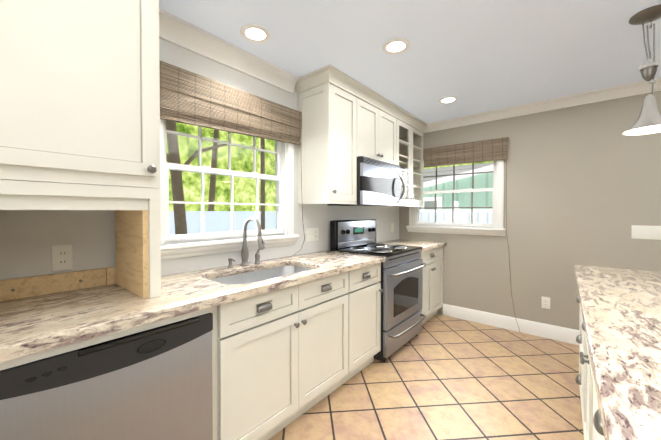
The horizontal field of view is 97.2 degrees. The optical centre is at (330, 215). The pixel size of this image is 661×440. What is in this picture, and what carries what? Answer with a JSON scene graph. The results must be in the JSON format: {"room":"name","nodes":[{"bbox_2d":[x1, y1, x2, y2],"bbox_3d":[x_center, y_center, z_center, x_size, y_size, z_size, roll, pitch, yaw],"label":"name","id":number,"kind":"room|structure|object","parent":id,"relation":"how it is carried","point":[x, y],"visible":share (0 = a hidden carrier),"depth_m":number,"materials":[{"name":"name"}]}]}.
{"room":"kitchen","nodes":[
{"label":"kitchen","id":0,"kind":"room"},
{"bbox_2d":[0,38,398,282],"bbox_3d":[-0.999,0.059,1.767,0.120,2.400,6.170,1,1,40],"label":"wall","id":1,"kind":"structure","parent":0,"point":[29,239],"depth_m":1.72,"materials":[{"name":"paint"}]},
{"bbox_2d":[52,244,72,270],"bbox_3d":[-1.253,0.196,1.362,0.007,0.118,0.072,1,1,40],"label":"outlet","id":2,"kind":"object","parent":1,"relation":"attached to","point":[62,257],"visible":1,"depth_m":1.36,"materials":[{"name":"white plastic"}]},
{"bbox_2d":[158,119,298,259],"bbox_3d":[-0.695,-0.289,2.077,0.184,1.081,1.126,1,1,40],"label":"window","id":3,"kind":"structure","parent":1,"relation":"in","point":[189,245],"depth_m":2.03,"materials":[{"name":"paint"}]},
{"bbox_2d":[159,8,298,93],"bbox_3d":[-0.674,-1.085,1.984,0.085,0.115,1.195,1,1,40],"label":"crown molding","id":4,"kind":"structure","parent":1,"relation":"attached to","point":[173,29],"depth_m":1.92,"materials":[{"name":"paint"}]},
{"bbox_2d":[159,60,301,144],"bbox_3d":[-0.650,-0.711,2.037,0.055,0.323,1.205,1,1,40],"label":"window blind","id":5,"kind":"object","parent":1,"relation":"attached to","point":[189,97],"visible":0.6,"depth_m":1.92,"materials":[{"name":"brown wicker"}]},
{"bbox_2d":[280,171,304,258],"bbox_3d":[-0.319,-0.140,2.394,0.042,0.957,0.267,1,1,40],"label":"blind cord","id":6,"kind":"object","parent":5,"relation":"hanging from","point":[302,214],"visible":1,"depth_m":2.47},
{"bbox_2d":[306,228,318,241],"bbox_3d":[-0.162,0.173,2.666,0.014,0.118,0.164,1,1,40],"label":"outlet","id":7,"kind":"object","parent":1,"relation":"attached to","point":[312,234],"visible":1,"depth_m":2.67,"materials":[{"name":"white plastic"}]},
{"bbox_2d":[295,68,362,203],"bbox_3d":[-0.003,-0.635,2.583,0.348,1.028,0.447,1,1,40],"label":"upper cabinet","id":8,"kind":"object","parent":1,"relation":"attached to","point":[347,120],"depth_m":2.43,"materials":[{"name":"paint"}]},
{"bbox_2d":[363,88,382,160],"bbox_3d":[0.223,-0.638,2.855,0.348,1.028,0.495,1,1,40],"label":"upper cabinet","id":9,"kind":"object","parent":1,"relation":"attached to","point":[372,104],"depth_m":2.80,"materials":[{"name":"paint"}]},
{"bbox_2d":[327,156,404,206],"bbox_3d":[0.397,-0.313,2.962,0.482,0.434,0.756,1,1,40],"label":"over-the-range microwave","id":10,"kind":"object","parent":9,"relation":"attached to","point":[378,183],"visible":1,"depth_m":2.78,"materials":[{"name":"metal"}]},
{"bbox_2d":[383,100,402,165],"bbox_3d":[0.468,-0.642,3.148,0.348,1.028,0.496,1,1,40],"label":"upper cabinet","id":11,"kind":"object","parent":1,"relation":"attached to","point":[392,116],"depth_m":3.10,"materials":[{"name":"paint"}]},
{"bbox_2d":[399,112,426,206],"bbox_3d":[0.808,-0.647,3.556,0.348,1.028,0.802,1,1,40],"label":"upper cabinet","id":12,"kind":"object","parent":1,"relation":"attached to","point":[411,142],"depth_m":3.62,"materials":[{"name":"paint"}]},
{"bbox_2d":[159,0,660,122],"bbox_3d":[0.660,-1.174,0.369,4.440,0.100,6.170,1,1,40],"label":"ceiling","id":13,"kind":"structure","parent":0,"point":[476,56],"depth_m":1.93,"materials":[{"name":"paint"}]},
{"bbox_2d":[240,24,270,42],"bbox_3d":[-0.469,-1.137,1.826,0.188,0.008,0.188,1,1,40],"label":"recessed light","id":14,"kind":"object","parent":13,"relation":"in","point":[254,33],"visible":1,"depth_m":1.82,"materials":[{"name":"paint"}]},
{"bbox_2d":[382,38,409,54],"bbox_3d":[0.441,-1.139,1.965,0.188,0.008,0.188,1,1,40],"label":"recessed light","id":15,"kind":"object","parent":13,"relation":"in","point":[396,46],"visible":1,"depth_m":1.96,"materials":[{"name":"paint"}]},
{"bbox_2d":[438,96,457,103],"bbox_3d":[1.173,-1.150,2.905,0.188,0.008,0.188,1,1,40],"label":"recessed light","id":16,"kind":"object","parent":13,"relation":"in","point":[448,100],"visible":1,"depth_m":2.90,"materials":[{"name":"paint"}]},
{"bbox_2d":[623,4,660,134],"bbox_3d":[1.809,-0.811,1.649,0.210,0.655,0.210,1,1,40],"label":"pendant lamp","id":17,"kind":"object","parent":13,"relation":"hanging from","point":[648,121],"visible":1,"depth_m":1.64,"materials":[{"name":"silver metal"}]},
{"bbox_2d":[269,313,583,439],"bbox_3d":[0.660,1.326,0.399,4.440,0.100,6.170,1,1,40],"label":"floor","id":18,"kind":"structure","parent":0,"point":[441,377],"depth_m":2.06,"materials":[{"name":"tile"}]},
{"bbox_2d":[0,312,212,439],"bbox_3d":[-0.954,0.846,1.238,0.618,0.829,0.635,1,1,40],"label":"dishwasher","id":19,"kind":"object","parent":18,"relation":"on","point":[153,384],"visible":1,"depth_m":1.03,"materials":[{"name":"metal"}]},
{"bbox_2d":[0,306,217,439],"bbox_3d":[-0.951,0.832,1.262,0.608,0.868,0.680,1,1,40],"label":"cabinet filler","id":20,"kind":"object","parent":18,"relation":"on","point":[52,352],"visible":0.24,"depth_m":1.09,"materials":[{"name":"paint"}]},
{"bbox_2d":[217,271,348,439],"bbox_3d":[-0.406,0.824,1.901,0.628,0.868,0.996,1,1,40],"label":"base cabinet","id":21,"kind":"object","parent":18,"relation":"on","point":[282,358],"visible":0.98,"depth_m":1.62,"materials":[{"name":"paint"}]},
{"bbox_2d":[341,263,382,384],"bbox_3d":[0.061,0.817,2.461,0.628,0.868,0.454,1,1,40],"label":"base cabinet","id":22,"kind":"object","parent":18,"relation":"on","point":[365,290],"visible":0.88,"depth_m":2.27,"materials":[{"name":"paint"}]},
{"bbox_2d":[330,219,425,361],"bbox_3d":[0.503,0.646,2.886,0.702,1.200,0.758,1,1,40],"label":"range oven","id":23,"kind":"object","parent":18,"relation":"on","point":[401,282],"visible":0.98,"depth_m":2.72,"materials":[{"name":"metal"}]},
{"bbox_2d":[419,246,442,324],"bbox_3d":[0.942,0.804,3.517,0.628,0.868,0.762,1,1,40],"label":"base cabinet","id":24,"kind":"object","parent":18,"relation":"on","point":[432,294],"visible":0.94,"depth_m":3.35,"materials":[{"name":"paint"}]},
{"bbox_2d":[377,239,446,251],"bbox_3d":[0.946,0.348,3.508,0.638,0.040,0.765,1,1,40],"label":"countertop","id":25,"kind":"structure","parent":24,"relation":"on","point":[427,245],"depth_m":3.43,"materials":[{"name":"stone"}]},
{"bbox_2d":[575,296,582,383],"bbox_3d":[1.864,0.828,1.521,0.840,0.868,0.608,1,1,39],"label":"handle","id":26,"kind":"object","parent":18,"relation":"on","point":[577,299],"depth_m":1.80,"materials":[{"name":"metal"}]},
{"bbox_2d":[574,265,660,439],"bbox_3d":[0.823,0.388,0.215,0.900,0.040,4.000,1,1,39],"label":"countertop","id":27,"kind":"structure","parent":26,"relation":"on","point":[621,311],"depth_m":0.81,"materials":[{"name":"stone"}]},
{"bbox_2d":[579,320,590,439],"bbox_3d":[1.460,0.834,1.017,0.840,0.868,0.800,1,1,39],"label":"base cabinet","id":28,"kind":"object","parent":18,"relation":"on","point":[584,358],"depth_m":1.54,"materials":[{"name":"paint"}]},
{"bbox_2d":[591,367,604,439],"bbox_3d":[1.039,0.841,0.490,0.840,0.868,0.666,1,1,39],"label":"base cabinet","id":29,"kind":"object","parent":18,"relation":"on","point":[591,417],"depth_m":1.00,"materials":[{"name":"paint"}]},
{"bbox_3d":[-1.629,0.842,0.433,0.628,0.868,1.458,1,1,40],"label":"base cabinet","id":30,"kind":"object","parent":18,"relation":"on","visible":0},
{"bbox_2d":[0,250,384,361],"bbox_3d":[-0.940,0.376,1.246,0.638,0.040,3.598,1,1,40],"label":"countertop","id":31,"kind":"structure","parent":30,"relation":"on","point":[34,325],"depth_m":1.21,"materials":[{"name":"stone"}]},
{"bbox_2d":[0,0,160,301],"bbox_3d":[-1.216,-0.386,1.012,0.502,1.486,1.000,1,1,40],"label":"cabinet","id":32,"kind":"object","parent":31,"relation":"on","point":[79,104],"visible":1,"depth_m":1.09,"materials":[{"name":"paint"}]},
{"bbox_2d":[227,217,264,267],"bbox_3d":[-0.527,0.178,1.969,0.246,0.337,0.274,1,1,40],"label":"faucet","id":33,"kind":"object","parent":31,"relation":"on","point":[245,253],"visible":1,"depth_m":2.00,"materials":[{"name":"silver metal"}]},
{"bbox_2d":[210,266,311,284],"bbox_3d":[-0.406,0.491,1.858,0.432,0.203,0.752,1,1,40],"label":"sink basin","id":34,"kind":"object","parent":31,"relation":"in","point":[255,276],"depth_m":2.06,"materials":[{"name":"metal"}]},
{"bbox_2d":[399,91,660,329],"bbox_3d":[2.644,0.049,2.669,4.320,2.400,0.120,1,1,40],"label":"wall","id":35,"kind":"structure","parent":0,"point":[584,184],"depth_m":2.90,"materials":[{"name":"paint"}]},
{"bbox_2d":[406,160,504,235],"bbox_3d":[1.502,-0.292,3.575,1.136,1.031,0.184,1,1,40],"label":"window","id":36,"kind":"structure","parent":35,"relation":"in","point":[496,227],"depth_m":3.45,"materials":[{"name":"paint"}]},
{"bbox_2d":[423,137,507,167],"bbox_3d":[1.562,-0.731,3.447,0.930,0.238,0.055,1,1,40],"label":"window blind","id":37,"kind":"object","parent":35,"relation":"attached to","point":[495,149],"visible":0.98,"depth_m":3.39,"materials":[{"name":"brown wicker"}]},
{"bbox_2d":[506,157,523,335],"bbox_3d":[1.961,0.308,3.078,0.190,1.869,0.111,1,1,40],"label":"blind cord","id":38,"kind":"object","parent":37,"relation":"hanging from","point":[506,225],"visible":0.92,"depth_m":3.13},
{"bbox_2d":[443,304,578,344],"bbox_3d":[2.773,1.181,2.487,3.570,0.140,0.016,1,1,40],"label":"baseboard","id":39,"kind":"structure","parent":35,"relation":"attached to","point":[557,333],"depth_m":3.13,"materials":[{"name":"paint"}]},
{"bbox_2d":[424,77,660,132],"bbox_3d":[2.637,-1.102,2.537,3.758,0.095,0.070,1,1,40],"label":"crown molding","id":40,"kind":"structure","parent":35,"relation":"attached to","point":[640,87],"depth_m":2.89,"materials":[{"name":"paint"}]},
{"bbox_2d":[541,297,549,308],"bbox_3d":[2.195,0.890,2.969,0.072,0.118,0.008,1,1,40],"label":"outlet","id":41,"kind":"object","parent":35,"relation":"attached to","point":[545,302],"visible":1,"depth_m":2.97,"materials":[{"name":"white plastic"}]},
{"bbox_2d":[631,225,660,239],"bbox_3d":[2.722,0.145,2.516,0.171,0.117,0.013,1,1,40],"label":"light switch","id":42,"kind":"object","parent":35,"relation":"attached to","point":[645,232],"visible":1,"depth_m":2.51,"materials":[{"name":"white plastic"}]},
{"label":"outside","id":43,"kind":"structure","parent":0,"visible":0},
{"bbox_2d":[166,120,226,234],"bbox_3d":[-3.195,-0.795,6.042,0.260,6.013,2.322,1,1,37],"label":"trunk","id":44,"kind":"object","parent":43,"point":[178,177],"depth_m":6.02,"materials":[{"name":"brown plant"}]},
{"bbox_2d":[166,122,275,210],"bbox_3d":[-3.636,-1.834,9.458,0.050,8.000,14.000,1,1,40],"label":"trees","id":45,"kind":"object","parent":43,"point":[221,158],"depth_m":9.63,"materials":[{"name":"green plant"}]},
{"bbox_2d":[169,211,275,234],"bbox_3d":[-2.965,1.035,7.956,0.050,2.300,8.500,1,1,40],"label":"fence","id":46,"kind":"object","parent":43,"point":[226,219],"depth_m":7.89,"materials":[{"name":"blue paint"}]},
{"bbox_2d":[260,138,264,229],"bbox_3d":[-1.941,-0.820,8.342,0.140,6.000,0.133,1,1,40],"label":"trunk","id":47,"kind":"object","parent":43,"point":[262,142],"depth_m":8.29,"materials":[{"name":"brown plant"}]},
{"bbox_2d":[419,201,492,223],"bbox_3d":[2.371,0.962,5.726,6.000,2.500,0.170,1,1,40],"label":"fence","id":48,"kind":"object","parent":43,"point":[462,218],"depth_m":5.62,"materials":[{"name":"paint"}]},
{"bbox_2d":[419,162,492,208],"bbox_3d":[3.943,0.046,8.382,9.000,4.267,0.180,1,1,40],"label":"house","id":49,"kind":"structure","parent":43,"point":[444,182],"depth_m":8.47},
{"bbox_2d":[423,161,493,168],"bbox_3d":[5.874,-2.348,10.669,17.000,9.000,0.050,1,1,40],"label":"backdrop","id":50,"kind":"structure","parent":43,"point":[457,165],"depth_m":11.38,"materials":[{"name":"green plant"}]}
]}

